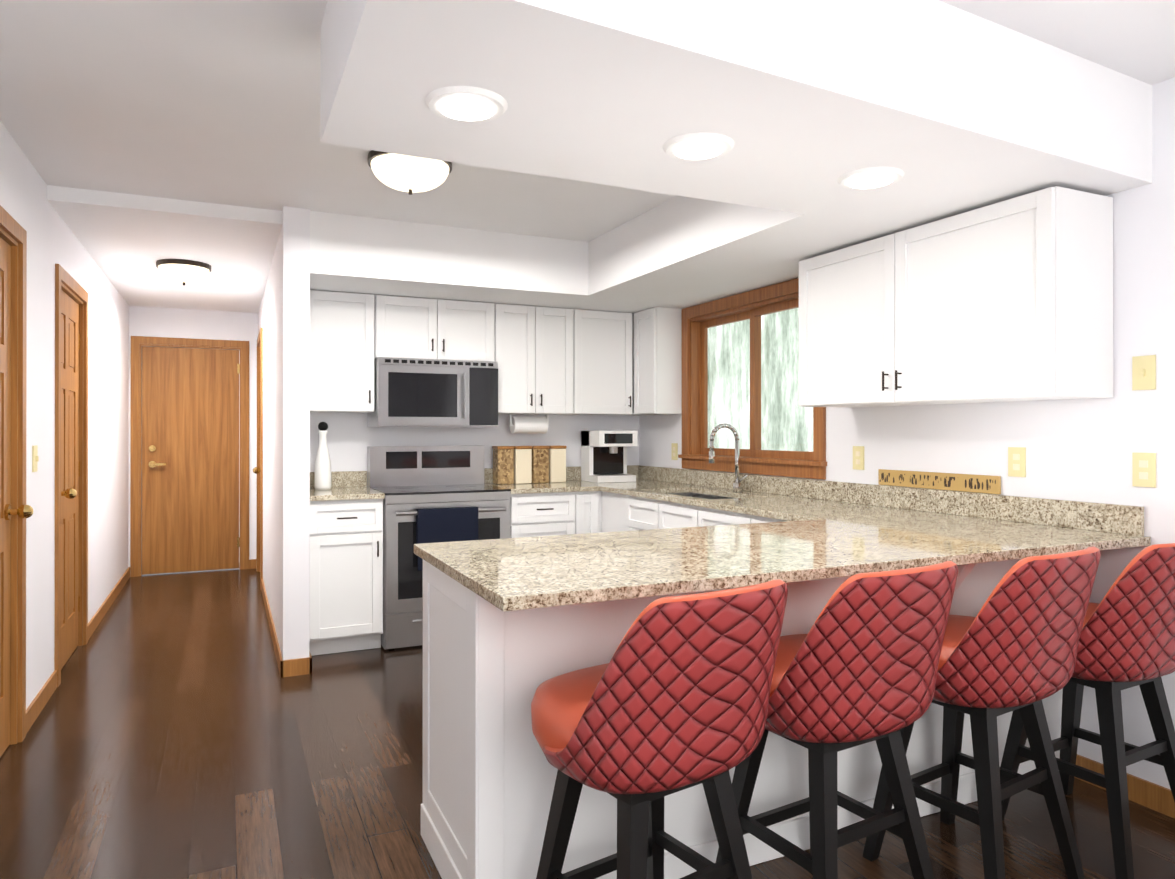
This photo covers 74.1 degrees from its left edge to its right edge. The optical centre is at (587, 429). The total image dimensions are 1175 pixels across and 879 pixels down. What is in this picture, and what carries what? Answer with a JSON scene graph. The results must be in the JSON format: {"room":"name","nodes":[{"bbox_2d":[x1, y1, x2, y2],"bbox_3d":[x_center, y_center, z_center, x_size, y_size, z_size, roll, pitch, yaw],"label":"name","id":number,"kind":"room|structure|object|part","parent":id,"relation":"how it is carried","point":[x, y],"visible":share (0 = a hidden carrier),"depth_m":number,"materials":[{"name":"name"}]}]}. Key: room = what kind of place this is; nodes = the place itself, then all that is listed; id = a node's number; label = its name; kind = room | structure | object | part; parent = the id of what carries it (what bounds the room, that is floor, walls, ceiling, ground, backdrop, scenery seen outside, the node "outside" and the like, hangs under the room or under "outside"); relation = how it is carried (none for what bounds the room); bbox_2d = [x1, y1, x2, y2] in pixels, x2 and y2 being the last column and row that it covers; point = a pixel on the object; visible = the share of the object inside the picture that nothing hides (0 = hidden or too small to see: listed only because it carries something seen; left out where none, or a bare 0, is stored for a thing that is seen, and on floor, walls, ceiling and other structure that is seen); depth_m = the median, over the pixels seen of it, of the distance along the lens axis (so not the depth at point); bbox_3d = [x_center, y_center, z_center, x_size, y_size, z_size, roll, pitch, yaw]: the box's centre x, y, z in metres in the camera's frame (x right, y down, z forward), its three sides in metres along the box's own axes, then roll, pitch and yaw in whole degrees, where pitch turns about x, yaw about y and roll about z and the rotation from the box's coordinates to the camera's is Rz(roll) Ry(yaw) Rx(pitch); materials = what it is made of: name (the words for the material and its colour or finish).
{"room":"kitchen","nodes":[
{"label":"kitchen","id":0,"kind":"room"},
{"bbox_2d":[0,121,128,708],"bbox_3d":[-1.758,0.055,1.810,0.120,2.440,11.190,0,0,-25],"label":"wall","id":1,"kind":"structure","parent":0,"point":[52,239],"depth_m":3.82,"materials":[{"name":"paint"}]},
{"bbox_2d":[0,205,26,744],"bbox_3d":[-2.205,0.225,2.794,0.136,2.105,0.940,0,0,-25],"label":"door frame","id":2,"kind":"structure","parent":1,"relation":"attached to","point":[13,233],"depth_m":3.18,"materials":[{"name":"brown wood"}]},
{"bbox_2d":[0,237,32,756],"bbox_3d":[-2.149,0.263,2.812,0.126,2.013,0.784,0,0,-25],"label":"hall door","id":3,"kind":"structure","parent":1,"relation":"in","point":[7,511],"depth_m":3.08,"materials":[{"name":"brown wood"}]},
{"bbox_2d":[32,445,38,471],"bbox_3d":[-2.442,0.129,3.450,0.016,0.116,0.072,0,0,-25],"label":"light switch","id":4,"kind":"object","parent":1,"relation":"attached to","point":[35,457],"visible":0.96,"depth_m":3.43,"materials":[{"name":"beige plastic"}]},
{"bbox_2d":[26,670,56,733],"bbox_3d":[-2.495,1.236,3.555,0.012,0.085,0.690,0,0,-25],"label":"baseboard","id":5,"kind":"structure","parent":1,"relation":"attached to","point":[41,699],"depth_m":3.52,"materials":[{"name":"brown wood"}]},
{"bbox_2d":[61,290,79,668],"bbox_3d":[-2.833,0.266,4.288,0.126,2.013,0.754,0,0,-25],"label":"hall door","id":6,"kind":"structure","parent":1,"relation":"in","point":[70,465],"depth_m":4.35,"materials":[{"name":"brown wood"}]},
{"bbox_2d":[54,264,87,686],"bbox_3d":[-2.884,0.228,4.259,0.136,2.105,0.910,0,0,-25],"label":"door frame","id":7,"kind":"structure","parent":1,"relation":"attached to","point":[64,281],"depth_m":4.61,"materials":[{"name":"brown wood"}]},
{"bbox_2d":[88,567,129,639],"bbox_3d":[-3.512,1.241,5.747,0.012,0.085,2.325,0,0,-25],"label":"baseboard","id":8,"kind":"structure","parent":1,"relation":"attached to","point":[96,619],"depth_m":5.50,"materials":[{"name":"brown wood"}]},
{"bbox_2d":[47,185,281,312],"bbox_3d":[-2.813,-1.122,5.468,1.040,0.070,3.430,0,0,-25],"label":"ceiling","id":9,"kind":"structure","parent":0,"point":[127,241],"depth_m":4.53,"materials":[{"name":"paint"}]},
{"bbox_2d":[156,259,210,285],"bbox_3d":[-2.651,-1.017,5.119,0.324,0.140,0.324,0,0,-25],"label":"light","id":10,"kind":"object","parent":9,"relation":"attached to","point":[183,271],"visible":1,"depth_m":5.02,"materials":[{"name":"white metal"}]},
{"bbox_2d":[129,306,257,566],"bbox_3d":[-3.502,0.067,7.103,1.170,2.440,0.120,0,0,-25],"label":"wall","id":11,"kind":"structure","parent":0,"point":[184,323],"depth_m":7.09,"materials":[{"name":"paint"}]},
{"bbox_2d":[130,336,248,576],"bbox_3d":[-3.584,0.234,7.055,0.950,2.105,0.136,0,0,-25],"label":"door frame","id":12,"kind":"structure","parent":11,"relation":"attached to","point":[137,342],"depth_m":6.90,"materials":[{"name":"brown wood"}]},
{"bbox_2d":[142,346,239,574],"bbox_3d":[-3.564,0.272,7.016,0.786,2.013,0.105,0,0,-25],"label":"door","id":13,"kind":"structure","parent":11,"relation":"in","point":[190,459],"depth_m":7.02,"materials":[{"name":"brown wood"}]},
{"bbox_2d":[258,206,309,659],"bbox_3d":[-2.262,0.064,5.666,0.130,2.440,3.530,0,0,-25],"label":"wall","id":14,"kind":"structure","parent":0,"point":[284,317],"depth_m":4.08,"materials":[{"name":"paint"}]},
{"bbox_2d":[253,467,259,473],"bbox_3d":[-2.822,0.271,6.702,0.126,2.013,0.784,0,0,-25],"label":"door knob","id":15,"kind":"structure","parent":14,"relation":"in","point":[256,470],"depth_m":6.38,"materials":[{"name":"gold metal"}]},
{"bbox_2d":[256,328,262,588],"bbox_3d":[-2.761,0.233,6.723,0.146,2.105,0.940,0,0,-25],"label":"door frame","id":16,"kind":"structure","parent":14,"relation":"attached to","point":[259,538],"depth_m":6.33,"materials":[{"name":"brown wood"}]},
{"bbox_2d":[261,579,284,677],"bbox_3d":[-2.099,1.240,5.145,0.012,0.085,2.477,0,0,-25],"label":"baseboard","id":17,"kind":"structure","parent":14,"relation":"attached to","point":[281,663],"depth_m":4.62,"materials":[{"name":"brown wood"}]},
{"bbox_2d":[303,651,311,673],"bbox_3d":[-1.501,1.238,4.193,0.012,0.085,0.247,0,0,-25],"label":"baseboard","id":18,"kind":"structure","parent":14,"relation":"attached to","point":[307,662],"depth_m":4.08,"materials":[{"name":"brown wood"}]},
{"bbox_2d":[310,412,638,471],"bbox_3d":[-0.686,0.063,5.466,2.560,2.440,0.120,0,0,-25],"label":"wall","id":19,"kind":"structure","parent":0,"point":[351,437],"depth_m":5.29,"materials":[{"name":"paint"}]},
{"bbox_2d":[310,290,389,412],"bbox_3d":[-1.525,-0.468,4.828,0.477,0.719,0.325,0,0,-25],"label":"upper cabinet","id":20,"kind":"object","parent":19,"relation":"attached to","point":[348,331],"depth_m":4.69,"materials":[{"name":"white wood"}]},
{"bbox_2d":[390,296,497,361],"bbox_3d":[-1.017,-0.634,5.063,0.760,0.387,0.325,0,0,-25],"label":"upper cabinet","id":21,"kind":"object","parent":19,"relation":"attached to","point":[421,328],"depth_m":4.93,"materials":[{"name":"white wood"}]},
{"bbox_2d":[367,357,497,426],"bbox_3d":[-0.991,-0.228,5.006,0.756,0.420,0.451,0,0,-25],"label":"microwave","id":22,"kind":"object","parent":21,"relation":"attached to","point":[413,392],"visible":0.98,"depth_m":4.83,"materials":[{"name":"silver metal"}]},
{"bbox_2d":[497,304,573,414],"bbox_3d":[-0.416,-0.467,5.342,0.683,0.719,0.325,0,0,-25],"label":"upper cabinet","id":23,"kind":"object","parent":19,"relation":"attached to","point":[556,361],"depth_m":5.18,"materials":[{"name":"white wood"}]},
{"bbox_2d":[509,414,548,432],"bbox_3d":[-0.403,-0.040,5.355,0.282,0.132,0.116,0,0,-25],"label":"paper towel holder","id":24,"kind":"object","parent":23,"relation":"attached to","point":[520,424],"visible":1,"depth_m":5.31,"materials":[{"name":"white plastic"}]},
{"bbox_2d":[566,309,629,415],"bbox_3d":[0.041,-0.467,5.520,0.543,0.719,0.386,0,0,-25],"label":"upper cabinet","id":25,"kind":"object","parent":19,"relation":"attached to","point":[597,342],"depth_m":5.40,"materials":[{"name":"white wood"}]},
{"bbox_2d":[310,211,698,313],"bbox_3d":[-0.541,-0.993,5.012,2.440,0.330,0.830,0,0,-25],"label":"ceiling soffit","id":26,"kind":"structure","parent":0,"point":[363,255],"depth_m":4.50,"materials":[{"name":"paint"}]},
{"bbox_2d":[0,568,1174,878],"bbox_3d":[-0.066,1.327,2.592,4.450,0.100,11.790,0,0,-25],"label":"floor","id":27,"kind":"structure","parent":0,"point":[180,728],"depth_m":2.86,"materials":[{"name":"brown wood"}]},
{"bbox_2d":[309,499,382,655],"bbox_3d":[-1.485,0.839,4.665,0.415,0.883,0.649,0,0,-25],"label":"base cabinet","id":28,"kind":"object","parent":27,"relation":"on","point":[346,575],"visible":0.92,"depth_m":4.42,"materials":[{"name":"white wood"}]},
{"bbox_2d":[310,471,384,500],"bbox_3d":[-1.492,0.331,4.671,0.426,0.130,0.638,0,0,-25],"label":"countertop","id":29,"kind":"structure","parent":28,"relation":"on","point":[346,485],"depth_m":4.77,"materials":[{"name":"beige stone"}]},
{"bbox_2d":[314,422,331,489],"bbox_3d":[-1.619,0.158,4.768,0.100,0.415,0.100,0,0,-25],"label":"ceramic bottle","id":30,"kind":"object","parent":29,"relation":"on","point":[322,480],"visible":1,"depth_m":4.74,"materials":[{"name":"white ceramic"}]},
{"bbox_2d":[367,445,510,648],"bbox_3d":[-0.935,0.694,4.884,0.756,1.174,0.711,0,0,-25],"label":"range","id":31,"kind":"object","parent":27,"relation":"on","point":[435,494],"visible":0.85,"depth_m":4.60,"materials":[{"name":"silver metal"}]},
{"bbox_2d":[509,491,601,537],"bbox_3d":[-0.038,0.840,5.337,1.243,0.883,0.649,0,0,-25],"label":"base cabinet","id":32,"kind":"object","parent":27,"relation":"on","point":[547,514],"visible":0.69,"depth_m":4.95,"materials":[{"name":"white wood"}]},
{"bbox_2d":[484,466,593,493],"bbox_3d":[-0.342,0.333,5.204,0.580,0.130,0.640,0,0,-25],"label":"countertop","id":33,"kind":"structure","parent":32,"relation":"on","point":[573,483],"depth_m":5.12,"materials":[{"name":"beige stone"}]},
{"bbox_2d":[492,446,513,483],"bbox_3d":[-0.572,0.239,5.284,0.121,0.255,0.121,0,0,-25],"label":"canister","id":34,"kind":"object","parent":33,"relation":"on","point":[503,464],"visible":0.98,"depth_m":5.23,"materials":[{"name":"brown wood"}]},
{"bbox_2d":[514,446,531,483],"bbox_3d":[-0.456,0.239,5.338,0.121,0.255,0.121,0,0,-25],"label":"canister","id":35,"kind":"object","parent":33,"relation":"on","point":[522,464],"visible":0.79,"depth_m":5.29,"materials":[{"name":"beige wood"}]},
{"bbox_2d":[531,446,549,482],"bbox_3d":[-0.340,0.239,5.392,0.121,0.255,0.121,0,0,-25],"label":"canister","id":36,"kind":"object","parent":33,"relation":"on","point":[540,464],"visible":0.81,"depth_m":5.34,"materials":[{"name":"brown wood"}]},
{"bbox_2d":[549,445,566,482],"bbox_3d":[-0.223,0.240,5.446,0.121,0.255,0.121,0,0,-25],"label":"canister","id":37,"kind":"object","parent":33,"relation":"on","point":[557,463],"visible":0.71,"depth_m":5.39,"materials":[{"name":"beige ceramic"}]},
{"bbox_2d":[602,491,691,531],"bbox_3d":[0.449,0.840,5.021,0.626,0.884,0.431,0,0,-25],"label":"base cabinet","id":38,"kind":"object","parent":27,"relation":"on","point":[621,512],"depth_m":4.62,"materials":[{"name":"white wood"}]},
{"bbox_2d":[531,579,787,878],"bbox_3d":[0.150,0.795,1.751,0.514,0.957,0.531,0,0,-35],"label":"stool","id":39,"kind":"object","parent":27,"relation":"on","point":[671,696],"visible":1,"depth_m":1.57,"materials":[{"name":"leather"}]},
{"bbox_3d":[0.123,0.663,1.790,0.476,0.164,0.435,0,0,-35],"label":"seat","id":40,"kind":"part","parent":39,"relation":"part of","materials":[{"name":"leather"}]},
{"bbox_2d":[686,505,737,526],"bbox_3d":[0.945,0.837,3.950,0.626,0.884,0.570,0,0,-25],"label":"base cabinet","id":41,"kind":"object","parent":27,"relation":"on","point":[696,516],"depth_m":3.95,"materials":[{"name":"white wood"}]},
{"bbox_2d":[421,559,1062,878],"bbox_3d":[0.669,0.834,2.582,2.278,0.883,0.809,0,0,-25],"label":"base cabinet","id":42,"kind":"object","parent":27,"relation":"on","point":[489,769],"visible":0.17,"depth_m":2.10,"materials":[{"name":"white wood"}]},
{"bbox_2d":[414,513,1017,611],"bbox_3d":[0.375,0.376,2.408,1.632,0.030,0.882,0,0,-25],"label":"countertop","id":43,"kind":"structure","parent":42,"relation":"on","point":[829,529],"depth_m":2.21,"materials":[{"name":"beige stone"}]},
{"bbox_2d":[594,465,1150,558],"bbox_3d":[0.845,0.415,4.124,0.666,0.300,3.598,0,0,-25],"label":"countertop","id":44,"kind":"structure","parent":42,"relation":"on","point":[1038,526],"depth_m":3.35,"materials":[{"name":"beige stone"}]},
{"bbox_2d":[581,431,636,482],"bbox_3d":[0.154,0.187,5.556,0.300,0.360,0.303,0,0,-25],"label":"coffee machine","id":45,"kind":"object","parent":44,"relation":"on","point":[603,456],"visible":1,"depth_m":5.51,"materials":[{"name":"white plastic"}]},
{"bbox_2d":[709,423,748,491],"bbox_3d":[0.823,0.164,4.541,0.223,0.403,0.120,0,0,-25],"label":"gooseneck faucet","id":46,"kind":"object","parent":44,"relation":"on","point":[737,485],"visible":1,"depth_m":4.58,"materials":[{"name":"silver metal"}]},
{"bbox_2d":[878,469,1000,493],"bbox_3d":[1.527,0.225,3.428,0.012,0.074,0.640,0,0,-25],"label":"sign","id":47,"kind":"object","parent":44,"relation":"on","point":[987,484],"visible":0.98,"depth_m":3.38,"materials":[{"name":"brown wood"}]},
{"bbox_2d":[738,513,785,523],"bbox_3d":[1.135,0.836,3.542,0.626,0.884,0.569,0,0,-25],"label":"base cabinet","id":48,"kind":"object","parent":27,"relation":"on","point":[742,518],"depth_m":3.61,"materials":[{"name":"white wood"}]},
{"bbox_2d":[716,561,957,878],"bbox_3d":[0.632,0.796,2.001,0.514,0.957,0.531,0,0,-31],"label":"stool","id":49,"kind":"object","parent":27,"relation":"on","point":[857,664],"visible":0.98,"depth_m":1.81,"materials":[{"name":"leather"}]},
{"bbox_3d":[0.607,0.663,2.043,0.476,0.164,0.435,0,0,-31],"label":"seat","id":50,"kind":"part","parent":49,"relation":"part of","materials":[{"name":"leather"}]},
{"bbox_2d":[862,547,1100,878],"bbox_3d":[1.132,0.796,2.233,0.514,0.957,0.531,0,0,-33],"label":"stool","id":51,"kind":"object","parent":27,"relation":"on","point":[1012,645],"visible":0.85,"depth_m":2.05,"materials":[{"name":"leather"}]},
{"bbox_3d":[1.106,0.664,2.274,0.476,0.164,0.435,0,0,-33],"label":"seat","id":52,"kind":"part","parent":51,"relation":"part of","materials":[{"name":"leather"}]},
{"bbox_2d":[1000,543,1174,878],"bbox_3d":[1.622,0.797,2.444,0.514,0.957,0.531,0,0,-29],"label":"stool","id":53,"kind":"object","parent":27,"relation":"on","point":[1127,638],"visible":0.79,"depth_m":2.25,"materials":[{"name":"leather"}]},
{"bbox_3d":[1.598,0.664,2.486,0.476,0.164,0.435,0,0,-29],"label":"seat","id":54,"kind":"part","parent":53,"relation":"part of","materials":[{"name":"leather"}]},
{"bbox_2d":[0,0,1174,241],"bbox_3d":[-0.066,-1.213,2.598,3.850,0.100,11.190,0,0,-25],"label":"ceiling","id":55,"kind":"structure","parent":0,"point":[206,100],"depth_m":2.80,"materials":[{"name":"paint"}]},
{"bbox_2d":[368,150,451,194],"bbox_3d":[-0.762,-1.086,3.350,0.354,0.150,0.354,0,0,-25],"label":"light","id":56,"kind":"object","parent":55,"relation":"attached to","point":[407,173],"visible":0.92,"depth_m":3.25,"materials":[{"name":"white glass"}]},
{"bbox_2d":[588,196,905,303],"bbox_3d":[0.790,-0.995,4.080,0.810,0.330,1.980,0,0,-25],"label":"soffit","id":57,"kind":"object","parent":55,"relation":"attached to","point":[682,249],"depth_m":3.92,"materials":[{"name":"paint"}]},
{"bbox_2d":[321,0,1151,229],"bbox_3d":[0.601,-0.999,2.372,2.590,0.330,0.960,0,0,-25],"label":"soffit","id":58,"kind":"structure","parent":0,"point":[946,108],"depth_m":2.11,"materials":[{"name":"paint"}]},
{"bbox_2d":[425,86,507,122],"bbox_3d":[-0.309,-0.826,1.994,0.210,0.016,0.210,0,0,-25],"label":"recessed light","id":59,"kind":"object","parent":58,"relation":"attached to","point":[467,104],"visible":1,"depth_m":1.96,"materials":[{"name":"white plastic"}]},
{"bbox_2d":[663,132,734,160],"bbox_3d":[0.326,-0.826,2.288,0.210,0.016,0.210,0,0,-25],"label":"recessed light","id":60,"kind":"object","parent":58,"relation":"attached to","point":[700,146],"visible":0.98,"depth_m":2.26,"materials":[{"name":"white plastic"}]},
{"bbox_2d":[837,166,904,189],"bbox_3d":[0.933,-0.825,2.570,0.210,0.016,0.210,0,0,-25],"label":"recessed light","id":61,"kind":"object","parent":58,"relation":"attached to","point":[869,178],"visible":0.96,"depth_m":2.54,"materials":[{"name":"white plastic"}]},
{"bbox_2d":[639,77,1174,789],"bbox_3d":[2.213,0.056,2.115,0.120,2.440,8.400,0,0,-25],"label":"wall","id":62,"kind":"structure","parent":0,"point":[1081,449],"depth_m":2.77,"materials":[{"name":"paint"}]},
{"bbox_2d":[630,307,681,415],"bbox_3d":[0.455,-0.467,5.416,0.285,0.719,0.312,0,0,-25],"label":"upper cabinet","id":63,"kind":"object","parent":62,"relation":"attached to","point":[655,333],"depth_m":5.31,"materials":[{"name":"white wood"}]},
{"bbox_2d":[672,443,677,459],"bbox_3d":[0.606,0.153,5.425,0.008,0.116,0.072,0,0,-25],"label":"electrical outlet plate","id":64,"kind":"object","parent":62,"relation":"attached to","point":[674,451],"visible":1,"depth_m":5.41,"materials":[{"name":"beige plastic"}]},
{"bbox_2d":[678,278,826,479],"bbox_3d":[0.987,-0.281,4.710,0.160,1.085,1.410,0,0,-25],"label":"window","id":65,"kind":"structure","parent":62,"relation":"in","point":[700,320],"depth_m":4.73,"materials":[{"name":"brown wood"}]},
{"bbox_3d":[1.047,-0.281,4.738,0.003,0.895,1.200,0,0,-25],"label":"glass","id":66,"kind":"part","parent":65,"relation":"part of","materials":[{"name":"clear glass"}]},
{"bbox_2d":[799,238,878,407],"bbox_3d":[1.304,-0.464,3.536,0.326,0.706,0.657,0,0,-25],"label":"upper cabinet","id":67,"kind":"object","parent":62,"relation":"attached to","point":[839,289],"depth_m":3.52,"materials":[{"name":"white wood"}]},
{"bbox_2d":[853,446,863,469],"bbox_3d":[1.338,0.140,3.847,0.008,0.116,0.072,0,0,-25],"label":"electrical outlet plate","id":68,"kind":"object","parent":62,"relation":"attached to","point":[858,457],"visible":1,"depth_m":3.84,"materials":[{"name":"beige plastic"}]},
{"bbox_2d":[879,186,1112,405],"bbox_3d":[1.549,-0.465,3.007,0.326,0.706,0.737,0,0,-25],"label":"upper cabinet","id":69,"kind":"object","parent":62,"relation":"attached to","point":[1008,300],"depth_m":2.79,"materials":[{"name":"white wood"}]},
{"bbox_2d":[1008,447,1025,476],"bbox_3d":[1.696,0.128,3.076,0.008,0.116,0.072,0,0,-25],"label":"electrical outlet plate","id":70,"kind":"object","parent":62,"relation":"attached to","point":[1016,461],"visible":1,"depth_m":3.07,"materials":[{"name":"beige plastic"}]},
{"bbox_2d":[1074,754,1174,817],"bbox_3d":[2.826,1.230,0.635,0.012,0.085,4.965,0,0,-25],"label":"baseboard","id":71,"kind":"structure","parent":62,"relation":"attached to","point":[1150,795],"depth_m":2.64,"materials":[{"name":"brown wood"}]},
{"bbox_2d":[1132,453,1155,487],"bbox_3d":[1.893,0.137,2.649,0.008,0.116,0.072,0,0,-25],"label":"electrical outlet plate","id":72,"kind":"object","parent":62,"relation":"attached to","point":[1143,469],"visible":1,"depth_m":2.65,"materials":[{"name":"beige plastic"}]},
{"bbox_2d":[1132,355,1155,389],"bbox_3d":[1.890,-0.193,2.648,0.016,0.116,0.072,0,0,-25],"label":"switch plate","id":73,"kind":"object","parent":62,"relation":"attached to","point":[1143,372],"visible":1,"depth_m":2.65,"materials":[{"name":"beige plastic"}]},
{"label":"outside","id":74,"kind":"structure","parent":0,"visible":0},
{"bbox_2d":[708,308,812,451],"bbox_3d":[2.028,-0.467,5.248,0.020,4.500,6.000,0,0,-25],"label":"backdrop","id":75,"kind":"structure","parent":74,"point":[775,440],"depth_m":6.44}
]}

